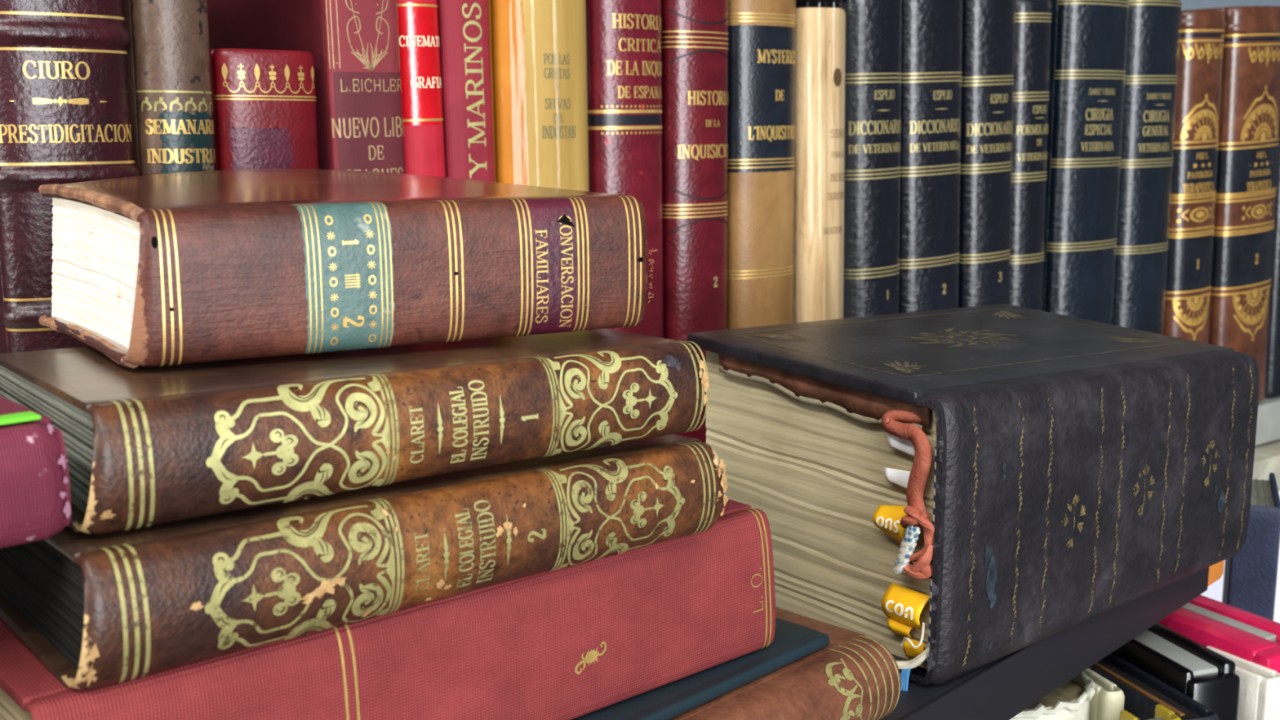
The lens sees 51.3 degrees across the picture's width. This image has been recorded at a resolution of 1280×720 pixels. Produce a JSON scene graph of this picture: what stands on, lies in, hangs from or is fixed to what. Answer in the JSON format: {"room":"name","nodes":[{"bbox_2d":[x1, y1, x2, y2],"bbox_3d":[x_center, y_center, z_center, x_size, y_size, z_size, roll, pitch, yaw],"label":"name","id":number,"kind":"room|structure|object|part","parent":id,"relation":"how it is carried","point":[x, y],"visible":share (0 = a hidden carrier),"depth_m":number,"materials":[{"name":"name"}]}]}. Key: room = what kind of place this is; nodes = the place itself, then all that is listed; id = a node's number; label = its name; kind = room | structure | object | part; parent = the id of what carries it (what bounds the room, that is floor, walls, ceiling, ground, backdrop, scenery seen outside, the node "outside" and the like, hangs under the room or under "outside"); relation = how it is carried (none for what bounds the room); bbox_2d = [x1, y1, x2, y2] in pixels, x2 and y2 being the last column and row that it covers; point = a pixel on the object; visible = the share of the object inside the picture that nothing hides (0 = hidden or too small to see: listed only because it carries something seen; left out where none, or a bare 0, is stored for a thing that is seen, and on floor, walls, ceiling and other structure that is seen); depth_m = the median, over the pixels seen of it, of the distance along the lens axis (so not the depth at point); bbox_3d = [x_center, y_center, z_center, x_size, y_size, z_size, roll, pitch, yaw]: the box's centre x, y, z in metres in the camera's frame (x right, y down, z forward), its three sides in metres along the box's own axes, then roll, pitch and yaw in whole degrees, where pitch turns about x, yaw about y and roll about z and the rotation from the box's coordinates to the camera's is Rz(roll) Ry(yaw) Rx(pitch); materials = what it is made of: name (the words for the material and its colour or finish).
{"room":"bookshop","nodes":[
{"label":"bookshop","id":0,"kind":"room"},
{"bbox_2d":[1180,0,1279,10],"bbox_3d":[0.815,-0.412,1.421,1.760,1.140,0.014,-8,12,-36],"label":"wall","id":1,"kind":"structure","parent":0,"point":[1186,4],"depth_m":1.21,"materials":[{"name":"grey paint"}]},
{"bbox_2d":[1255,396,1279,445],"bbox_3d":[-0.012,-0.101,0.491,1.450,0.865,0.562,-8,12,-36],"label":"bookcase","id":2,"kind":"object","parent":1,"relation":"attached to","point":[1268,427],"depth_m":0.84,"materials":[{"name":"grey laminate"}]},
{"bbox_2d":[0,0,141,390],"bbox_3d":[-0.206,-0.042,0.448,0.044,0.275,0.132,-8,12,-36],"label":"upright book","id":3,"kind":"object","parent":2,"relation":"on","point":[65,117],"visible":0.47,"depth_m":0.39,"materials":[{"name":"brown leather"}]},
{"bbox_2d":[123,0,215,175],"bbox_3d":[-0.180,-0.039,0.470,0.026,0.262,0.130,-8,12,-36],"label":"upright book","id":4,"kind":"object","parent":2,"relation":"on","point":[168,55],"visible":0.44,"depth_m":0.41,"materials":[{"name":"brown leather"}]},
{"bbox_2d":[209,48,318,170],"bbox_3d":[-0.157,-0.011,0.495,0.036,0.198,0.130,-7,12,-36],"label":"upright book","id":5,"kind":"object","parent":2,"relation":"on","point":[264,115],"visible":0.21,"depth_m":0.43,"materials":[{"name":"red leather"}]},
{"bbox_2d":[207,0,405,173],"bbox_3d":[-0.129,-0.046,0.509,0.030,0.262,0.130,-8,12,-36],"label":"upright book","id":6,"kind":"object","parent":2,"relation":"on","point":[353,45],"visible":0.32,"depth_m":0.45,"materials":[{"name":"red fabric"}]},
{"bbox_2d":[396,0,445,177],"bbox_3d":[-0.112,-0.049,0.524,0.023,0.262,0.130,-8,12,-36],"label":"upright book","id":7,"kind":"object","parent":2,"relation":"on","point":[418,20],"visible":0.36,"depth_m":0.46,"materials":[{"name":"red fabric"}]},
{"bbox_2d":[436,0,494,182],"bbox_3d":[-0.098,-0.051,0.536,0.020,0.262,0.130,-9,13,-36],"label":"upright book","id":8,"kind":"object","parent":2,"relation":"on","point":[463,24],"visible":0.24,"depth_m":0.47,"materials":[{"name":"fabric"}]},
{"bbox_2d":[488,0,588,191],"bbox_3d":[-0.068,-0.054,0.549,0.046,0.263,0.132,-8,13,-36],"label":"upright book","id":9,"kind":"object","parent":2,"relation":"on","point":[538,56],"visible":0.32,"depth_m":0.49,"materials":[{"name":"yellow leather"}]},
{"bbox_2d":[585,0,663,337],"bbox_3d":[-0.040,-0.058,0.575,0.038,0.262,0.130,-8,13,-36],"label":"upright book","id":10,"kind":"object","parent":2,"relation":"on","point":[624,37],"visible":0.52,"depth_m":0.51,"materials":[{"name":"red leather"}]},
{"bbox_2d":[661,0,728,443],"bbox_3d":[-0.012,-0.062,0.596,0.033,0.262,0.130,-8,13,-36],"label":"upright book","id":11,"kind":"object","parent":2,"relation":"on","point":[695,33],"visible":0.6,"depth_m":0.54,"materials":[{"name":"red leather"}]},
{"bbox_2d":[726,0,795,329],"bbox_3d":[0.017,-0.066,0.617,0.040,0.263,0.130,-8,13,-36],"label":"upright book","id":12,"kind":"object","parent":2,"relation":"on","point":[761,122],"visible":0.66,"depth_m":0.56,"materials":[{"name":"beige leather"}]},
{"bbox_2d":[792,7,845,323],"bbox_3d":[0.049,-0.051,0.640,0.041,0.225,0.136,-8,12,-36],"label":"upright book","id":13,"kind":"object","parent":2,"relation":"on","point":[820,32],"visible":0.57,"depth_m":0.58,"materials":[{"name":"beige paper"}]},
{"bbox_2d":[795,0,902,318],"bbox_3d":[0.072,-0.073,0.657,0.041,0.263,0.130,-8,12,-36],"label":"upright book","id":14,"kind":"object","parent":2,"relation":"on","point":[873,44],"visible":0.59,"depth_m":0.60,"materials":[{"name":"blue leather"}]},
{"bbox_2d":[898,0,962,313],"bbox_3d":[0.103,-0.078,0.680,0.050,0.263,0.130,-8,12,-36],"label":"upright book","id":15,"kind":"object","parent":2,"relation":"on","point":[931,30],"visible":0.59,"depth_m":0.62,"materials":[{"name":"blue leather"}]},
{"bbox_2d":[958,0,1014,307],"bbox_3d":[0.136,-0.082,0.705,0.046,0.263,0.130,-8,12,-36],"label":"upright book","id":16,"kind":"object","parent":2,"relation":"on","point":[988,25],"visible":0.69,"depth_m":0.65,"materials":[{"name":"blue leather"}]},
{"bbox_2d":[1008,0,1051,311],"bbox_3d":[0.163,-0.072,0.732,0.037,0.234,0.130,-8,12,-36],"label":"upright book","id":17,"kind":"object","parent":2,"relation":"on","point":[1033,18],"visible":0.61,"depth_m":0.67,"materials":[{"name":"blue leather"}]},
{"bbox_2d":[879,560,1224,719],"bbox_3d":[-0.082,0.221,0.308,0.165,0.262,0.670,9,14,43],"label":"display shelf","id":18,"kind":"object","parent":2,"relation":"on","point":[1002,688],"visible":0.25,"depth_m":0.37,"materials":[{"name":"black laminate"}]},
{"bbox_2d":[669,607,901,719],"bbox_3d":[-0.025,0.082,0.283,0.082,0.020,0.165,9,14,43],"label":"book","id":19,"kind":"object","parent":18,"relation":"on","point":[855,677],"visible":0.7,"depth_m":0.30,"materials":[{"name":"brown leather"}]},
{"bbox_2d":[571,617,829,719],"bbox_3d":[-0.040,0.071,0.281,0.080,0.003,0.159,9,14,43],"label":"book","id":20,"kind":"object","parent":19,"relation":"on","point":[792,642],"visible":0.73,"depth_m":0.29,"materials":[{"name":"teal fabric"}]},
{"bbox_2d":[0,498,775,719],"bbox_3d":[-0.058,0.052,0.281,0.158,0.034,0.093,-9,13,-41],"label":"book","id":21,"kind":"object","parent":20,"relation":"on","point":[573,642],"visible":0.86,"depth_m":0.25,"materials":[{"name":"red fabric"}]},
{"bbox_2d":[0,433,728,688],"bbox_3d":[-0.058,0.028,0.264,0.129,0.021,0.082,-8,13,-38],"label":"book","id":22,"kind":"object","parent":21,"relation":"on","point":[96,611],"visible":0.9,"depth_m":0.22,"materials":[{"name":"brown leather"}]},
{"bbox_2d":[0,328,709,533],"bbox_3d":[-0.058,0.006,0.265,0.121,0.020,0.080,-7,12,-36],"label":"book","id":23,"kind":"object","parent":22,"relation":"on","point":[145,446],"visible":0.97,"depth_m":0.23,"materials":[{"name":"brown leather"}]},
{"bbox_2d":[38,168,657,368],"bbox_3d":[-0.068,-0.023,0.292,0.112,0.035,0.095,-6,11,-28],"label":"book","id":24,"kind":"object","parent":23,"relation":"on","point":[180,268],"visible":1,"depth_m":0.26,"materials":[{"name":"brown leather"}]},
{"bbox_2d":[687,303,1259,691],"bbox_3d":[0.103,0.029,0.412,0.171,0.080,0.098,-9,13,-40],"label":"book","id":25,"kind":"object","parent":18,"relation":"on","point":[1066,472],"visible":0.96,"depth_m":0.37,"materials":[{"name":"black leather"}]},
{"bbox_2d":[872,504,906,542],"bbox_3d":[0.064,0.042,0.338,0.003,0.011,0.012,-9,13,-40],"label":"tab","id":26,"kind":"object","parent":25,"relation":"attached to","point":[887,518],"visible":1,"depth_m":0.34,"materials":[{"name":"yellow paper"}]},
{"bbox_2d":[884,467,910,488],"bbox_3d":[0.065,0.030,0.337,0.001,0.005,0.009,-9,13,-40],"label":"tab","id":27,"kind":"object","parent":25,"relation":"attached to","point":[900,477],"visible":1,"depth_m":0.34,"materials":[{"name":"white paper"}]},
{"bbox_2d":[887,617,912,637],"bbox_3d":[0.066,0.069,0.341,0.002,0.004,0.008,-8,13,-39],"label":"tab","id":28,"kind":"object","parent":25,"relation":"in","point":[897,627],"visible":1,"depth_m":0.34,"materials":[{"name":"yellow paper"}]},
{"bbox_2d":[887,432,914,457],"bbox_3d":[0.066,0.021,0.334,0.001,0.006,0.010,-9,13,-40],"label":"tab","id":29,"kind":"object","parent":25,"relation":"attached to","point":[905,446],"visible":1,"depth_m":0.33,"materials":[{"name":"white paper"}]},
{"bbox_2d":[881,582,929,630],"bbox_3d":[0.067,0.063,0.338,0.004,0.010,0.013,-9,13,-40],"label":"tab","id":30,"kind":"object","parent":25,"relation":"attached to","point":[900,603],"visible":1,"depth_m":0.34,"materials":[{"name":"yellow paper"}]},
{"bbox_3d":[0.067,0.047,0.332,0.004,0.013,0.007,-9,13,-40],"label":"twisted cord","id":31,"kind":"part","parent":25,"relation":"part of","materials":[{"name":"white fabric"}]},
{"bbox_2d":[902,637,924,657],"bbox_3d":[0.070,0.074,0.339,0.001,0.005,0.007,-9,13,-40],"label":"tab","id":32,"kind":"object","parent":25,"relation":"attached to","point":[908,650],"visible":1,"depth_m":0.34,"materials":[{"name":"yellow paper"}]},
{"bbox_3d":[-0.199,0.074,0.168,0.150,0.078,0.100,-9,13,-42],"label":"book","id":33,"kind":"object","parent":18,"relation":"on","visible":0},
{"bbox_2d":[0,395,71,548],"bbox_3d":[-0.174,0.022,0.180,0.160,0.018,0.090,-9,13,-42],"label":"book","id":34,"kind":"object","parent":33,"relation":"on","point":[35,504],"visible":1,"depth_m":0.20,"materials":[{"name":"fabric"}]},
{"bbox_2d":[0,411,41,425],"bbox_3d":[-0.135,0.015,0.163,0.118,0.001,0.005,-9,13,-42],"label":"paper slip","id":35,"kind":"object","parent":34,"relation":"on","point":[25,416],"visible":1,"depth_m":0.20,"materials":[{"name":"green paper"}]},
{"bbox_2d":[1009,671,1095,719],"bbox_3d":[0.112,0.210,0.449,0.050,0.233,0.073,-4,11,-21],"label":"book","id":36,"kind":"object","parent":2,"relation":"on","point":[1070,700],"visible":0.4,"depth_m":0.40,"materials":[{"name":"white paper"}]},
{"bbox_2d":[1042,0,1129,324],"bbox_3d":[0.203,-0.078,0.754,0.057,0.238,0.130,-8,13,-36],"label":"upright book","id":37,"kind":"object","parent":2,"relation":"on","point":[1089,37],"visible":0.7,"depth_m":0.69,"materials":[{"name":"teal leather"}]},
{"bbox_2d":[1083,668,1124,719],"bbox_3d":[0.137,0.210,0.465,0.008,0.229,0.072,-4,10,-18],"label":"book","id":38,"kind":"object","parent":2,"relation":"on","point":[1107,702],"visible":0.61,"depth_m":0.41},
{"bbox_2d":[1111,0,1182,334],"bbox_3d":[0.245,-0.085,0.785,0.054,0.241,0.130,-9,13,-36],"label":"upright book","id":39,"kind":"object","parent":2,"relation":"on","point":[1153,46],"visible":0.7,"depth_m":0.72,"materials":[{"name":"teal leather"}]},
{"bbox_2d":[1119,703,1181,719],"bbox_3d":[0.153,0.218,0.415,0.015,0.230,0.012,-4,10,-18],"label":"book","id":40,"kind":"object","parent":2,"relation":"on","point":[1162,713],"visible":1,"depth_m":0.40,"materials":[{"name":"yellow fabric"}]},
{"bbox_2d":[1088,653,1218,719],"bbox_3d":[0.159,0.213,0.456,0.017,0.225,0.072,-4,10,-18],"label":"book","id":41,"kind":"object","parent":2,"relation":"on","point":[1142,691],"visible":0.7,"depth_m":0.42,"materials":[{"name":"black leather"}]},
{"bbox_2d":[1111,622,1239,719],"bbox_3d":[0.175,0.208,0.465,0.020,0.232,0.051,-3,10,-17],"label":"book","id":42,"kind":"object","parent":2,"relation":"on","point":[1195,670],"visible":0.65,"depth_m":0.43,"materials":[{"name":"black plastic"}]},
{"bbox_2d":[1163,9,1225,343],"bbox_3d":[0.284,-0.088,0.815,0.050,0.236,0.131,-8,12,-36],"label":"upright book","id":43,"kind":"object","parent":2,"relation":"on","point":[1197,108],"visible":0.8,"depth_m":0.76,"materials":[{"name":"brown leather"}]},
{"bbox_2d":[1200,560,1225,602],"bbox_3d":[0.248,0.173,0.680,0.110,0.226,0.060,-8,12,-36],"label":"book","id":44,"kind":"object","parent":2,"relation":"on","point":[1215,591],"visible":0.02,"depth_m":0.66,"materials":[{"name":"white paper"}]},
{"bbox_2d":[1159,594,1279,673],"bbox_3d":[0.179,0.197,0.525,0.028,0.234,0.155,-6,11,-28],"label":"book","id":45,"kind":"object","parent":2,"relation":"on","point":[1247,636],"visible":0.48,"depth_m":0.46,"materials":[{"name":"pink plastic"}]},
{"bbox_2d":[1184,5,1279,404],"bbox_3d":[0.330,-0.096,0.843,0.070,0.241,0.131,-8,12,-36],"label":"upright book","id":46,"kind":"object","parent":2,"relation":"on","point":[1250,110],"visible":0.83,"depth_m":0.78,"materials":[{"name":"brown leather"}]},
{"bbox_2d":[1205,645,1279,719],"bbox_3d":[0.197,0.211,0.456,0.010,0.228,0.030,-6,12,-30],"label":"book","id":47,"kind":"object","parent":2,"relation":"on","point":[1259,699],"visible":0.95,"depth_m":0.43,"materials":[{"name":"white paper"}]},
{"bbox_2d":[1222,472,1279,620],"bbox_3d":[0.258,0.177,0.579,0.017,0.252,0.060,4,11,22],"label":"book","id":48,"kind":"object","parent":2,"relation":"on","point":[1250,575],"visible":0.46,"depth_m":0.54,"materials":[{"name":"blue fabric"}]},
{"bbox_2d":[1264,124,1279,398],"bbox_3d":[0.367,-0.090,0.882,0.034,0.215,0.130,-8,12,-36],"label":"upright book","id":49,"kind":"object","parent":2,"relation":"on","point":[1272,380],"visible":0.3,"depth_m":0.84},
{"bbox_2d":[1273,490,1279,622],"bbox_3d":[0.335,0.166,0.858,0.170,0.178,0.100,-8,12,-36],"label":"book","id":50,"kind":"object","parent":2,"relation":"on","point":[1277,606],"visible":0.02,"depth_m":0.84,"materials":[{"name":"white paper"}]},
{"bbox_2d":[1252,439,1279,490],"bbox_3d":[0.335,0.067,0.838,0.165,0.024,0.100,-8,12,-36],"label":"book","id":51,"kind":"object","parent":50,"relation":"on","point":[1267,455],"visible":0.06,"depth_m":0.82,"materials":[{"name":"grey paper"}]}
]}

